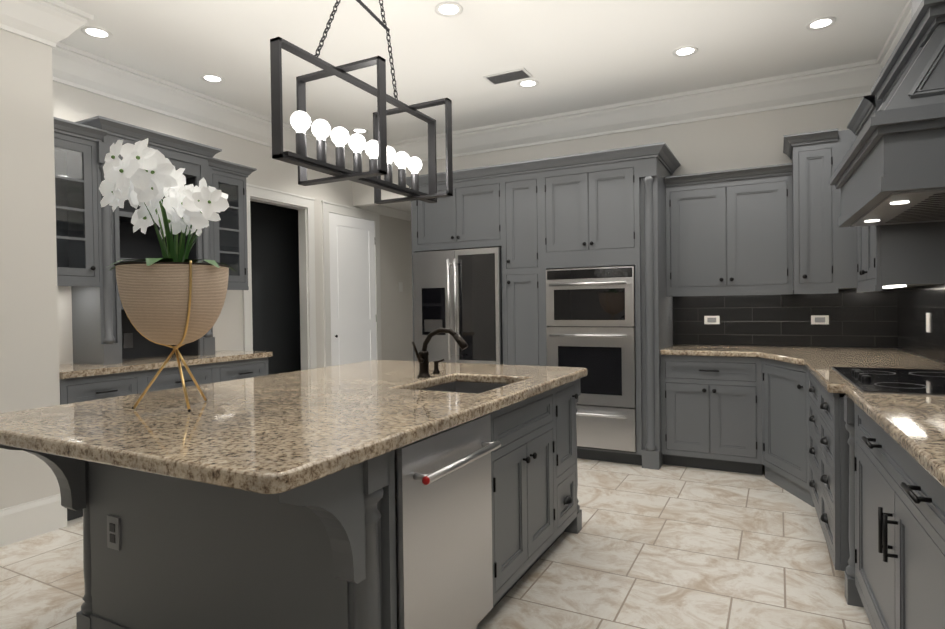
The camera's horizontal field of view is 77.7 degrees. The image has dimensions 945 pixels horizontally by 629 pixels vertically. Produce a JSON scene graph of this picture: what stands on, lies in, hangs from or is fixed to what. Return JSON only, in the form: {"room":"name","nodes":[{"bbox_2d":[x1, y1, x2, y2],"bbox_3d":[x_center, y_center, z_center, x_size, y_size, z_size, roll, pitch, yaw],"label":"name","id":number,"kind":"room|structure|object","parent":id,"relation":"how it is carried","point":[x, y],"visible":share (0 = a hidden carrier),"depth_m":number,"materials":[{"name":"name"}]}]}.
{"room":"kitchen","nodes":[
{"label":"kitchen","id":0,"kind":"room"},
{"bbox_2d":[0,29,59,508],"bbox_3d":[-3.744,-0.222,1.700,0.650,3.050,4.330,0,1,28],"label":"wall","id":1,"kind":"structure","parent":0,"point":[29,357],"depth_m":3.33,"materials":[{"name":"white paint"}]},
{"bbox_2d":[0,494,66,546],"bbox_3d":[-3.427,1.201,1.573,0.016,0.200,4.346,0,1,28],"label":"baseboard","id":2,"kind":"structure","parent":1,"relation":"attached to","point":[24,521],"depth_m":3.32,"materials":[{"name":"white wood"}]},
{"bbox_2d":[0,0,97,59],"bbox_3d":[-3.333,-1.645,1.645,0.165,0.215,4.305,0,1,28],"label":"crown molding","id":3,"kind":"structure","parent":1,"relation":"attached to","point":[52,23],"depth_m":3.35,"materials":[{"name":"white"}]},
{"bbox_2d":[52,52,79,71],"bbox_3d":[-2.608,-1.682,3.606,0.360,0.215,0.155,0,1,28],"label":"crown molding","id":4,"kind":"structure","parent":1,"relation":"attached to","point":[59,60],"depth_m":3.92,"materials":[{"name":"white"}]},
{"bbox_2d":[53,81,412,367],"bbox_3d":[-1.840,-0.306,5.951,0.100,3.050,4.970,0,1,28],"label":"wall","id":5,"kind":"structure","parent":0,"point":[72,104],"depth_m":5.62,"materials":[{"name":"white paint"}]},
{"bbox_2d":[53,56,353,170],"bbox_3d":[-2.130,-1.709,5.108,0.180,0.215,3.260,0,1,28],"label":"crown molding","id":6,"kind":"structure","parent":5,"relation":"attached to","point":[99,75],"depth_m":4.69,"materials":[{"name":"white"}]},
{"bbox_2d":[242,183,381,369],"bbox_3d":[-1.648,-0.003,6.286,0.128,2.430,2.090,0,1,28],"label":"door frame","id":7,"kind":"structure","parent":5,"relation":"attached to","point":[303,205],"depth_m":6.11,"materials":[{"name":"white wood"}]},
{"bbox_2d":[329,212,376,365],"bbox_3d":[-1.345,0.037,6.735,0.043,2.305,0.821,0,1,28],"label":"hall door","id":8,"kind":"structure","parent":5,"relation":"in","point":[352,289],"depth_m":6.71,"materials":[{"name":"white wood"}]},
{"bbox_2d":[399,282,402,291],"bbox_3d":[-0.927,-0.356,7.589,0.006,0.120,0.080,0,1,28],"label":"light switch","id":9,"kind":"object","parent":5,"relation":"attached to","point":[400,283],"depth_m":7.59,"materials":[{"name":"white plastic"}]},
{"bbox_2d":[250,201,300,374],"bbox_3d":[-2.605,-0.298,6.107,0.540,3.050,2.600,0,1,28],"label":"doorway","id":10,"kind":"structure","parent":0,"point":[275,279],"depth_m":6.38,"materials":[{"name":"black"}]},
{"bbox_2d":[352,158,445,211],"bbox_3d":[-0.443,-0.341,7.151,1.470,3.050,1.550,0,1,28],"label":"wall","id":11,"kind":"structure","parent":0,"point":[363,194],"depth_m":6.62,"materials":[{"name":"white paint"}]},
{"bbox_2d":[360,205,410,220],"bbox_3d":[-0.988,-1.283,7.415,0.070,0.100,1.350,0,1,28],"label":"crown molding","id":12,"kind":"structure","parent":11,"relation":"attached to","point":[383,210],"depth_m":7.32,"materials":[{"name":"white"}]},
{"bbox_2d":[0,458,871,628],"bbox_3d":[-1.000,1.276,3.217,9.200,0.060,10.100,0,1,28],"label":"floor","id":13,"kind":"structure","parent":0,"point":[671,547],"depth_m":2.87,"materials":[{"name":"tile"}]},
{"bbox_2d":[54,116,271,520],"bbox_3d":[-2.294,-0.025,4.332,0.583,2.545,1.661,0,1,28],"label":"hutch cabinet","id":14,"kind":"object","parent":13,"relation":"on","point":[116,353],"visible":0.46,"depth_m":4.00,"materials":[{"name":"grey wood"}]},
{"bbox_2d":[0,379,581,628],"bbox_3d":[-0.519,0.810,2.664,1.453,0.875,2.260,0,1,28],"label":"kitchen island","id":15,"kind":"object","parent":13,"relation":"on","point":[163,552],"visible":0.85,"depth_m":2.00,"materials":[{"name":"grey wood"}]},
{"bbox_2d":[0,360,587,493],"bbox_3d":[-0.545,0.351,2.645,1.505,0.045,2.360,0,1,28],"label":"island countertop","id":16,"kind":"structure","parent":15,"relation":"on","point":[277,433],"depth_m":1.90,"materials":[{"name":"stone"}]},
{"bbox_2d":[99,138,236,411],"bbox_3d":[-1.127,-0.126,2.131,0.475,0.937,0.531,0,1,28],"label":"potted orchid","id":17,"kind":"object","parent":16,"relation":"on","point":[175,295],"visible":1,"depth_m":2.06,"materials":[{"name":"white plant"}]},
{"bbox_2d":[412,328,467,377],"bbox_3d":[-0.140,0.192,2.991,0.280,0.252,0.262,0,1,28],"label":"faucet","id":18,"kind":"object","parent":16,"relation":"on","point":[422,355],"visible":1,"depth_m":2.97,"materials":[{"name":"black metal"}]},
{"bbox_2d":[423,381,508,393],"bbox_3d":[-0.032,0.466,2.780,0.474,0.201,0.634,0,1,28],"label":"undermount sink","id":19,"kind":"object","parent":16,"relation":"in","point":[468,387],"visible":0.02,"depth_m":3.10,"materials":[{"name":"silver metal"}]},
{"bbox_2d":[394,414,500,628],"bbox_3d":[-0.310,0.821,2.115,0.688,0.864,0.596,0,1,28],"label":"dishwasher","id":20,"kind":"object","parent":13,"relation":"on","point":[443,517],"visible":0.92,"depth_m":1.94,"materials":[{"name":"silver metal"}]},
{"bbox_2d":[413,247,502,364],"bbox_3d":[0.001,0.302,5.572,0.874,1.773,0.798,0,1,28],"label":"refrigerator","id":21,"kind":"object","parent":13,"relation":"on","point":[459,291],"visible":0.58,"depth_m":5.23,"materials":[{"name":"silver metal"}]},
{"bbox_2d":[406,142,679,469],"bbox_3d":[0.576,-0.046,5.302,2.388,2.485,0.792,0,1,28],"label":"tall cabinet","id":22,"kind":"object","parent":13,"relation":"on","point":[534,220],"visible":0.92,"depth_m":4.83,"materials":[{"name":"grey wood"}]},
{"bbox_2d":[546,266,635,451],"bbox_3d":[1.064,0.345,4.972,0.722,1.450,0.667,0,1,28],"label":"wall oven stack","id":23,"kind":"object","parent":22,"relation":"in","point":[590,317],"visible":0.83,"depth_m":4.69,"materials":[{"name":"silver metal"}]},
{"bbox_2d":[661,355,944,628],"bbox_3d":[1.663,0.774,3.039,1.768,0.880,3.828,0,1,28],"label":"base cabinet","id":24,"kind":"object","parent":13,"relation":"on","point":[865,485],"visible":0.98,"depth_m":1.41,"materials":[{"name":"grey wood"}]},
{"bbox_2d":[660,345,755,356],"bbox_3d":[2.015,0.287,4.630,0.930,0.040,0.644,0,1,28],"label":"countertop","id":25,"kind":"structure","parent":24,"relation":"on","point":[687,350],"depth_m":4.50,"materials":[{"name":"stone"}]},
{"bbox_2d":[752,346,944,487],"bbox_3d":[1.939,0.313,2.835,1.072,0.040,3.899,0,1,28],"label":"countertop","id":26,"kind":"structure","parent":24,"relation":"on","point":[913,426],"depth_m":2.17,"materials":[{"name":"stone"}]},
{"bbox_2d":[831,367,944,395],"bbox_3d":[1.972,0.282,2.621,0.569,0.027,0.981,0,1,28],"label":"cooktop","id":27,"kind":"object","parent":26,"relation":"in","point":[902,381],"visible":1,"depth_m":2.59,"materials":[{"name":"black glass"}]},
{"bbox_2d":[59,0,907,146],"bbox_3d":[-1.041,-1.843,3.174,9.200,0.080,10.100,0,1,28],"label":"ceiling","id":28,"kind":"structure","parent":0,"point":[571,55],"depth_m":4.02,"materials":[{"name":"white paint"}]},
{"bbox_2d":[81,26,112,38],"bbox_3d":[-2.386,-1.790,3.729,0.168,0.005,0.168,0,1,19],"label":"recessed light","id":29,"kind":"object","parent":28,"relation":"in","point":[95,32],"depth_m":3.72,"materials":[{"name":"white"}]},
{"bbox_2d":[200,74,224,82],"bbox_3d":[-1.989,-1.806,4.492,0.168,0.005,0.168,0,1,19],"label":"recessed light","id":30,"kind":"object","parent":28,"relation":"in","point":[212,78],"depth_m":4.49,"materials":[{"name":"white"}]},
{"bbox_2d":[351,128,367,133],"bbox_3d":[-1.126,-1.836,5.868,0.168,0.005,0.168,0,1,19],"label":"recessed light","id":31,"kind":"object","parent":28,"relation":"in","point":[356,130],"depth_m":5.86,"materials":[{"name":"white"}]},
{"bbox_2d":[270,0,452,203],"bbox_3d":[-0.486,-1.196,2.717,0.456,1.213,1.140,0,1,28],"label":"pendant chandelier","id":32,"kind":"object","parent":28,"relation":"hanging from","point":[381,154],"visible":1,"depth_m":2.57,"materials":[{"name":"grey metal"}]},
{"bbox_2d":[435,2,462,16],"bbox_3d":[-0.141,-1.816,3.495,0.168,0.005,0.168,0,1,19],"label":"recessed light","id":33,"kind":"object","parent":28,"relation":"in","point":[447,9],"depth_m":3.49,"materials":[{"name":"white glass"}]},
{"bbox_2d":[483,68,532,84],"bbox_3d":[0.274,-1.833,4.530,0.340,0.011,0.180,0,1,28],"label":"ceiling vent","id":34,"kind":"object","parent":28,"relation":"in","point":[509,76],"visible":0.98,"depth_m":4.51,"materials":[{"name":"white"}]},
{"bbox_2d":[517,79,538,87],"bbox_3d":[0.442,-1.840,4.679,0.168,0.005,0.168,0,1,19],"label":"recessed light","id":35,"kind":"object","parent":28,"relation":"in","point":[528,83],"depth_m":4.67,"materials":[{"name":"white glass"}]},
{"bbox_2d":[673,46,697,56],"bbox_3d":[1.493,-1.846,4.120,0.168,0.005,0.168,0,1,19],"label":"recessed light","id":36,"kind":"object","parent":28,"relation":"in","point":[684,51],"depth_m":4.12,"materials":[{"name":"white glass"}]},
{"bbox_2d":[806,17,836,29],"bbox_3d":[2.216,-1.850,3.733,0.168,0.005,0.168,0,1,19],"label":"recessed light","id":37,"kind":"object","parent":28,"relation":"in","point":[823,22],"depth_m":3.73,"materials":[{"name":"white"}]},
{"bbox_2d":[452,97,898,349],"bbox_3d":[1.683,-0.342,5.225,4.280,3.050,0.100,0,1,28],"label":"wall","id":38,"kind":"structure","parent":0,"point":[750,140],"depth_m":4.94,"materials":[{"name":"white paint"}]},
{"bbox_2d":[361,59,875,170],"bbox_3d":[0.789,-1.753,5.517,4.980,0.215,0.155,0,1,28],"label":"crown molding","id":39,"kind":"structure","parent":38,"relation":"attached to","point":[852,80],"depth_m":5.06,"materials":[{"name":"white"}]},
{"bbox_2d":[704,316,719,323],"bbox_3d":[2.031,0.047,4.979,0.120,0.070,0.007,0,1,28],"label":"electrical outlet plate","id":40,"kind":"object","parent":38,"relation":"attached to","point":[707,319],"depth_m":4.98,"materials":[{"name":"white plastic"}]},
{"bbox_2d":[664,164,783,292],"bbox_3d":[2.063,-0.657,4.743,0.918,0.938,0.386,0,1,28],"label":"upper cabinet","id":41,"kind":"object","parent":38,"relation":"attached to","point":[770,230],"depth_m":4.63,"materials":[{"name":"grey wood"}]},
{"bbox_2d":[673,288,897,347],"bbox_3d":[2.479,0.033,4.755,1.638,0.451,0.010,0,1,28],"label":"backsplash","id":42,"kind":"structure","parent":38,"relation":"attached to","point":[863,320],"depth_m":4.71,"materials":[{"name":"black tile"}]},
{"bbox_2d":[780,129,857,292],"bbox_3d":[2.669,-0.750,4.357,0.633,1.118,0.506,0,1,28],"label":"upper cabinet","id":43,"kind":"object","parent":38,"relation":"attached to","point":[817,255],"depth_m":4.25,"materials":[{"name":"grey wood"}]},
{"bbox_2d":[811,315,828,323],"bbox_3d":[2.731,0.043,4.614,0.120,0.070,0.007,0,1,28],"label":"electrical outlet plate","id":44,"kind":"object","parent":38,"relation":"attached to","point":[819,319],"depth_m":4.61,"materials":[{"name":"white plastic"}]},
{"bbox_2d":[899,286,944,363],"bbox_3d":[1.582,-0.280,0.859,0.439,3.050,8.347,0,1,28],"label":"wall","id":45,"kind":"structure","parent":0,"point":[916,354],"depth_m":3.88,"materials":[{"name":"white paint"}]},
{"bbox_2d":[847,120,910,286],"bbox_3d":[2.714,-0.743,3.841,0.416,1.118,0.348,0,1,28],"label":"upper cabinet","id":46,"kind":"object","parent":45,"relation":"attached to","point":[849,124],"depth_m":4.00,"materials":[{"name":"grey wood"}]},
{"bbox_2d":[830,0,944,226],"bbox_3d":[2.127,-1.168,2.823,0.619,1.340,1.342,0,1,28],"label":"range hood","id":47,"kind":"object","parent":45,"relation":"attached to","point":[890,169],"visible":1,"depth_m":2.38,"materials":[{"name":"grey wood"}]},
{"bbox_2d":[876,0,910,79],"bbox_3d":[1.452,-1.697,0.894,0.464,0.215,7.744,0,1,28],"label":"crown molding","id":48,"kind":"structure","parent":45,"relation":"attached to","point":[904,19],"depth_m":3.87,"materials":[{"name":"white"}]},
{"bbox_2d":[851,94,944,289],"bbox_3d":[2.559,-0.737,3.543,0.416,1.118,0.339,0,1,28],"label":"upper cabinet","id":49,"kind":"object","parent":45,"relation":"attached to","point":[900,255],"depth_m":3.42,"materials":[{"name":"grey wood"}]},
{"bbox_2d":[897,284,944,362],"bbox_3d":[2.352,-0.113,2.627,0.168,0.804,3.875,0,1,28],"label":"backsplash","id":50,"kind":"structure","parent":45,"relation":"attached to","point":[915,304],"depth_m":3.76,"materials":[{"name":"black tile"}]},
{"bbox_2d":[926,313,929,332],"bbox_3d":[2.817,0.050,3.628,0.006,0.120,0.070,0,1,25],"label":"electrical outlet plate","id":51,"kind":"object","parent":45,"relation":"attached to","point":[927,314],"depth_m":3.61,"materials":[{"name":"white plastic"}]},
{"bbox_2d":[943,221,944,277],"bbox_3d":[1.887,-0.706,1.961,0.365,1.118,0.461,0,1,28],"label":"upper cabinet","id":52,"kind":"object","parent":45,"relation":"attached to","point":[944,221],"depth_m":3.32,"materials":[{"name":"grey wood"}]}
]}

